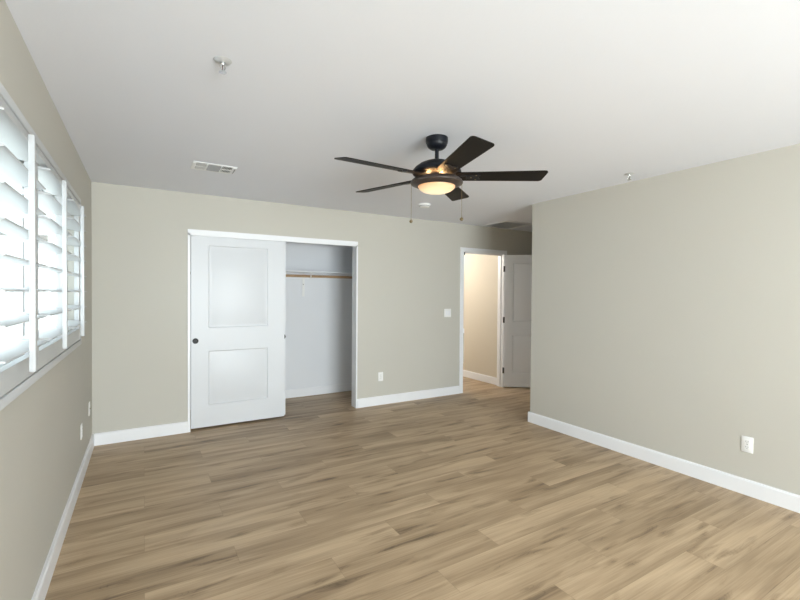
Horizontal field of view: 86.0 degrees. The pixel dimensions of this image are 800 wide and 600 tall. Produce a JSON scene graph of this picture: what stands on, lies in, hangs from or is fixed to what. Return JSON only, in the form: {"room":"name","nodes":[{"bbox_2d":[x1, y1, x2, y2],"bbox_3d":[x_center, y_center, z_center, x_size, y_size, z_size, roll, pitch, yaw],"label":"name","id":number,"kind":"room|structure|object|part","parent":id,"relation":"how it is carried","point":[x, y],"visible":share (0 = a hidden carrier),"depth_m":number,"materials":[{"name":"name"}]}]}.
{"room":"empty bedroom","nodes":[
{"label":"empty bedroom","id":0,"kind":"room"},
{"bbox_2d":[0,0,91,599],"bbox_3d":[-0.847,0.195,0.463,0.150,2.440,8.357,0,1,-31],"label":"wall","id":1,"kind":"structure","parent":0,"point":[42,449],"depth_m":1.99,"materials":[{"name":"beige paint"}]},
{"bbox_2d":[0,160,55,366],"bbox_3d":[-1.825,-0.182,2.043,0.070,0.935,2.145,0,1,-31],"label":"window","id":2,"kind":"structure","parent":1,"relation":"in","point":[17,272],"depth_m":2.03,"materials":[{"name":"white glass"}]},
{"bbox_3d":[-1.581,-0.174,1.611,0.024,0.835,1.052,0,1,-31],"label":"sash","id":3,"kind":"part","parent":2,"relation":"part of","materials":[{"name":"white plastic"}]},
{"bbox_3d":[-2.067,-0.190,2.477,0.024,0.835,1.052,0,1,-31],"label":"sash","id":4,"kind":"part","parent":2,"relation":"part of","materials":[{"name":"white plastic"}]},
{"bbox_2d":[0,82,86,410],"bbox_3d":[-1.716,-0.183,2.106,0.131,1.033,2.236,0,1,-31],"label":"plantation shutter","id":5,"kind":"object","parent":2,"relation":"attached to","point":[18,140],"visible":1,"depth_m":1.74,"materials":[{"name":"white wood"}]},
{"bbox_3d":[-1.355,-0.172,1.483,0.028,0.953,0.716,0,1,-31],"label":"panel","id":6,"kind":"part","parent":5,"relation":"part of","materials":[{"name":"white wood"}]},
{"bbox_3d":[-1.299,-0.163,1.516,0.019,0.835,0.022,0,1,-31],"label":"tilt rod","id":7,"kind":"part","parent":5,"relation":"part of","materials":[{"name":"white wood"}]},
{"bbox_3d":[-1.723,-0.183,2.100,0.028,0.953,0.716,0,1,-31],"label":"panel","id":8,"kind":"part","parent":5,"relation":"part of","materials":[{"name":"white wood"}]},
{"bbox_3d":[-1.667,-0.174,2.133,0.019,0.835,0.022,0,1,-31],"label":"tilt rod","id":9,"kind":"part","parent":5,"relation":"part of","materials":[{"name":"white wood"}]},
{"bbox_3d":[-2.091,-0.194,2.718,0.028,0.953,0.716,0,1,-31],"label":"panel","id":10,"kind":"part","parent":5,"relation":"part of","materials":[{"name":"white wood"}]},
{"bbox_3d":[-2.036,-0.185,2.751,0.019,0.835,0.022,0,1,-31],"label":"tilt rod","id":11,"kind":"part","parent":5,"relation":"part of","materials":[{"name":"white wood"}]},
{"bbox_2d":[31,434,93,599],"bbox_3d":[-0.782,1.358,0.522,0.018,0.112,8.057,0,1,-31],"label":"baseboard","id":12,"kind":"structure","parent":1,"relation":"attached to","point":[41,589],"depth_m":2.39,"materials":[{"name":"white wood"}]},
{"bbox_2d":[81,423,82,439],"bbox_3d":[-2.435,1.004,3.282,0.009,0.114,0.070,0,1,-31],"label":"power outlet","id":13,"kind":"object","parent":1,"relation":"attached to","point":[81,423],"visible":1,"depth_m":3.27,"materials":[{"name":"white plastic"}]},
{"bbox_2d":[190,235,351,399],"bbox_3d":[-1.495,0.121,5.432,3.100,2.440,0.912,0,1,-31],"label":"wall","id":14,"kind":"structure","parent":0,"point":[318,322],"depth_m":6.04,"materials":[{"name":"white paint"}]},
{"bbox_2d":[190,383,351,409],"bbox_3d":[-1.680,1.279,5.746,2.900,0.112,0.018,0,1,-31],"label":"baseboard","id":15,"kind":"structure","parent":14,"relation":"attached to","point":[300,392],"depth_m":6.04,"materials":[{"name":"white wood"}]},
{"bbox_2d":[190,267,351,279],"bbox_3d":[-1.583,-0.336,5.579,2.900,0.098,0.354,0,1,-31],"label":"closet shelf","id":16,"kind":"object","parent":14,"relation":"attached to","point":[292,272],"visible":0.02,"depth_m":5.92,"materials":[{"name":"white wood"}]},
{"bbox_2d":[302,272,311,295],"bbox_3d":[-1.251,-0.207,5.774,0.034,0.319,0.325,0,1,-31],"label":"shelf bracket","id":17,"kind":"object","parent":14,"relation":"attached to","point":[303,278],"visible":1,"depth_m":5.91,"materials":[{"name":"white plastic"}]},
{"bbox_2d":[190,272,351,278],"bbox_3d":[-1.513,-0.312,5.462,2.900,0.033,0.033,0,1,-31],"label":"closet rod","id":18,"kind":"object","parent":17,"relation":"on","point":[287,275],"visible":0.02,"depth_m":5.70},
{"bbox_2d":[91,182,531,433],"bbox_3d":[-0.229,0.127,5.590,6.165,2.440,0.115,0,1,-31],"label":"wall","id":19,"kind":"structure","parent":0,"point":[409,273],"depth_m":4.49,"materials":[{"name":"beige paint"}]},
{"bbox_2d":[94,421,187,445],"bbox_3d":[-2.501,1.296,4.177,0.777,0.112,0.018,0,1,-31],"label":"baseboard","id":20,"kind":"structure","parent":19,"relation":"attached to","point":[110,437],"depth_m":4.16,"materials":[{"name":"white wood"}]},
{"bbox_2d":[191,235,284,428],"bbox_3d":[-1.740,0.328,4.662,0.962,2.000,0.039,0,1,-31],"label":"door","id":21,"kind":"structure","parent":19,"relation":"in","point":[237,285],"depth_m":4.63,"materials":[{"name":"white wood"}]},
{"bbox_3d":[-2.110,0.423,4.425,0.058,0.058,0.009,0,1,-31],"label":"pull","id":22,"kind":"part","parent":21,"relation":"part of","materials":[{"name":"black metal"}]},
{"bbox_2d":[188,229,357,431],"bbox_3d":[-1.376,0.313,4.903,1.899,2.072,0.129,0,1,-31],"label":"trim","id":23,"kind":"structure","parent":19,"relation":"attached to","point":[354,244],"depth_m":5.03,"materials":[{"name":"white wood"}]},
{"bbox_2d":[284,242,285,414],"bbox_3d":[-1.741,0.327,4.718,0.963,2.000,0.039,0,1,-31],"label":"door","id":24,"kind":"structure","parent":19,"relation":"in","point":[285,242],"depth_m":4.95,"materials":[{"name":"white wood"}]},
{"bbox_2d":[378,372,382,380],"bbox_3d":[-0.248,0.986,5.521,0.070,0.114,0.009,0,1,-31],"label":"power outlet","id":25,"kind":"object","parent":19,"relation":"attached to","point":[380,374],"visible":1,"depth_m":5.52,"materials":[{"name":"white plastic"}]},
{"bbox_2d":[357,386,459,407],"bbox_3d":[0.160,1.291,5.765,1.615,0.112,0.018,0,1,-31],"label":"baseboard","id":26,"kind":"structure","parent":19,"relation":"attached to","point":[408,396],"depth_m":5.71,"materials":[{"name":"white wood"}]},
{"bbox_2d":[444,309,450,316],"bbox_3d":[0.674,0.183,6.056,0.116,0.117,0.011,0,1,-31],"label":"light switch","id":27,"kind":"object","parent":19,"relation":"attached to","point":[447,312],"visible":1,"depth_m":6.05,"materials":[{"name":"white plastic"}]},
{"bbox_2d":[459,247,506,392],"bbox_3d":[1.219,0.293,6.455,0.906,2.104,0.145,0,1,-31],"label":"trim","id":28,"kind":"structure","parent":19,"relation":"attached to","point":[501,254],"depth_m":6.60,"materials":[{"name":"white wood"}]},
{"bbox_2d":[502,255,531,387],"bbox_3d":[1.974,0.326,6.555,0.786,2.022,0.167,0,1,6],"label":"door","id":29,"kind":"structure","parent":19,"relation":"in","point":[517,269],"depth_m":6.56,"materials":[{"name":"white wood"}]},
{"bbox_2d":[5,0,799,231],"bbox_3d":[0.752,-1.113,3.894,6.415,0.100,12.650,0,1,-31],"label":"ceiling","id":30,"kind":"structure","parent":0,"point":[589,94],"depth_m":2.13,"materials":[{"name":"white paint"}]},
{"bbox_2d":[190,161,237,174],"bbox_3d":[-1.508,-1.066,3.477,0.324,0.012,0.230,0,1,-31],"label":"ceiling vent","id":31,"kind":"object","parent":30,"relation":"in","point":[197,165],"visible":1,"depth_m":3.46,"materials":[{"name":"white metal"}]},
{"bbox_2d":[213,56,231,73],"bbox_3d":[-0.774,-1.019,1.872,0.076,0.052,0.076,1,1,30],"label":"sprinkler","id":32,"kind":"object","parent":30,"relation":"attached to","point":[217,59],"visible":1,"depth_m":1.86,"materials":[{"name":"silver metal"}]},
{"bbox_2d":[419,203,430,207],"bbox_3d":[0.277,-1.061,4.840,0.140,0.036,0.140,0,1,-31],"label":"smoke detector","id":33,"kind":"object","parent":30,"relation":"attached to","point":[421,205],"visible":1,"depth_m":4.79,"materials":[{"name":"white plastic"}]},
{"bbox_2d":[334,134,547,222],"bbox_3d":[0.195,-0.775,2.760,1.296,0.552,1.345,0,1,-31],"label":"ceiling fan","id":34,"kind":"object","parent":30,"relation":"hanging from","point":[436,176],"visible":1,"depth_m":2.70,"materials":[{"name":"black metal"}]},
{"bbox_3d":[-0.106,-0.800,2.564,0.576,0.032,0.138,0,1,-33],"label":"blade","id":35,"kind":"part","parent":34,"relation":"part of","materials":[{"name":"black wood"}]},
{"bbox_3d":[-0.079,-0.806,3.044,0.576,0.032,0.138,1,1,39],"label":"blade","id":36,"kind":"part","parent":34,"relation":"part of","materials":[{"name":"black wood"}]},
{"bbox_3d":[0.238,-0.716,2.787,0.242,0.048,0.242,0,1,-31],"label":"lamp shade","id":37,"kind":"part","parent":34,"relation":"part of","materials":[{"name":"beige glass"}]},
{"bbox_3d":[0.386,-0.805,3.167,0.138,0.032,0.576,1,1,21],"label":"blade","id":38,"kind":"part","parent":34,"relation":"part of","materials":[{"name":"black wood"}]},
{"bbox_3d":[0.343,-0.794,2.390,0.138,0.032,0.576,0,1,-15],"label":"blade","id":39,"kind":"part","parent":34,"relation":"part of","materials":[{"name":"black wood"}]},
{"bbox_3d":[0.647,-0.797,2.763,0.576,0.032,0.138,0,1,3],"label":"blade","id":40,"kind":"part","parent":34,"relation":"part of","materials":[{"name":"black wood"}]},
{"bbox_2d":[481,221,531,228],"bbox_3d":[1.546,-1.084,6.208,0.524,0.012,0.524,0,1,-31],"label":"ceiling vent","id":41,"kind":"object","parent":30,"relation":"in","point":[503,224],"visible":0.94,"depth_m":6.19,"materials":[{"name":"white metal"}]},
{"bbox_2d":[624,173,633,179],"bbox_3d":[1.909,-1.025,3.570,0.076,0.052,0.076,0,1,-10],"label":"sprinkler","id":42,"kind":"object","parent":30,"relation":"attached to","point":[627,174],"visible":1,"depth_m":3.56,"materials":[{"name":"silver metal"}]},
{"bbox_2d":[45,363,799,599],"bbox_3d":[0.735,1.427,3.929,6.415,0.100,12.650,0,1,-31],"label":"floor","id":43,"kind":"structure","parent":0,"point":[461,496],"depth_m":2.73,"materials":[{"name":"brown wood"}]},
{"bbox_2d":[463,329,463,362],"bbox_3d":[0.956,0.960,8.811,2.130,0.700,0.180,0,1,-31],"label":"wall","id":44,"kind":"structure","parent":0,"point":[463,329],"depth_m":8.96,"materials":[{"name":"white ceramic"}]},
{"bbox_2d":[463,255,464,328],"bbox_3d":[0.507,0.090,8.615,3.500,2.440,4.328,0,1,-31],"label":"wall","id":45,"kind":"structure","parent":0,"point":[464,255],"depth_m":10.13,"materials":[{"name":"paint"}]},
{"bbox_2d":[464,253,497,377],"bbox_3d":[1.395,0.117,7.128,0.120,2.440,0.863,0,1,-31],"label":"wall","id":46,"kind":"structure","parent":0,"point":[481,271],"depth_m":7.09,"materials":[{"name":"paint"}]},
{"bbox_2d":[463,370,496,384],"bbox_3d":[1.324,1.280,7.114,0.018,0.112,0.875,0,1,-31],"label":"baseboard","id":47,"kind":"structure","parent":46,"relation":"attached to","point":[489,379],"depth_m":7.09,"materials":[{"name":"white wood"}]},
{"bbox_2d":[530,144,799,494],"bbox_3d":[3.204,0.200,2.015,0.115,2.440,6.570,0,1,-31],"label":"wall","id":48,"kind":"structure","parent":0,"point":[665,308],"depth_m":3.47,"materials":[{"name":"beige paint"}]},
{"bbox_2d":[528,412,799,512],"bbox_3d":[3.134,1.364,2.005,0.018,0.112,6.588,0,1,-31],"label":"baseboard","id":49,"kind":"structure","parent":48,"relation":"attached to","point":[788,500],"depth_m":3.45,"materials":[{"name":"white wood"}]},
{"bbox_2d":[741,435,752,453],"bbox_3d":[2.496,1.039,3.083,0.009,0.114,0.070,0,1,-31],"label":"power outlet","id":50,"kind":"object","parent":48,"relation":"attached to","point":[746,442],"visible":1,"depth_m":3.08,"materials":[{"name":"white plastic"}]},
{"label":"outside","id":51,"kind":"structure","parent":0,"visible":0},
{"bbox_3d":[-2.593,4.449,4.356,80.000,0.200,90.000,0,1,-31],"label":"ground","id":52,"kind":"structure","parent":51,"visible":0},
{"bbox_2d":[0,177,47,343],"bbox_3d":[-12.969,0.386,10.902,7.900,7.600,9.000,0,1,-31],"label":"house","id":53,"kind":"structure","parent":52,"relation":"on","point":[4,212],"depth_m":9.05,"materials":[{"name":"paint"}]}
]}

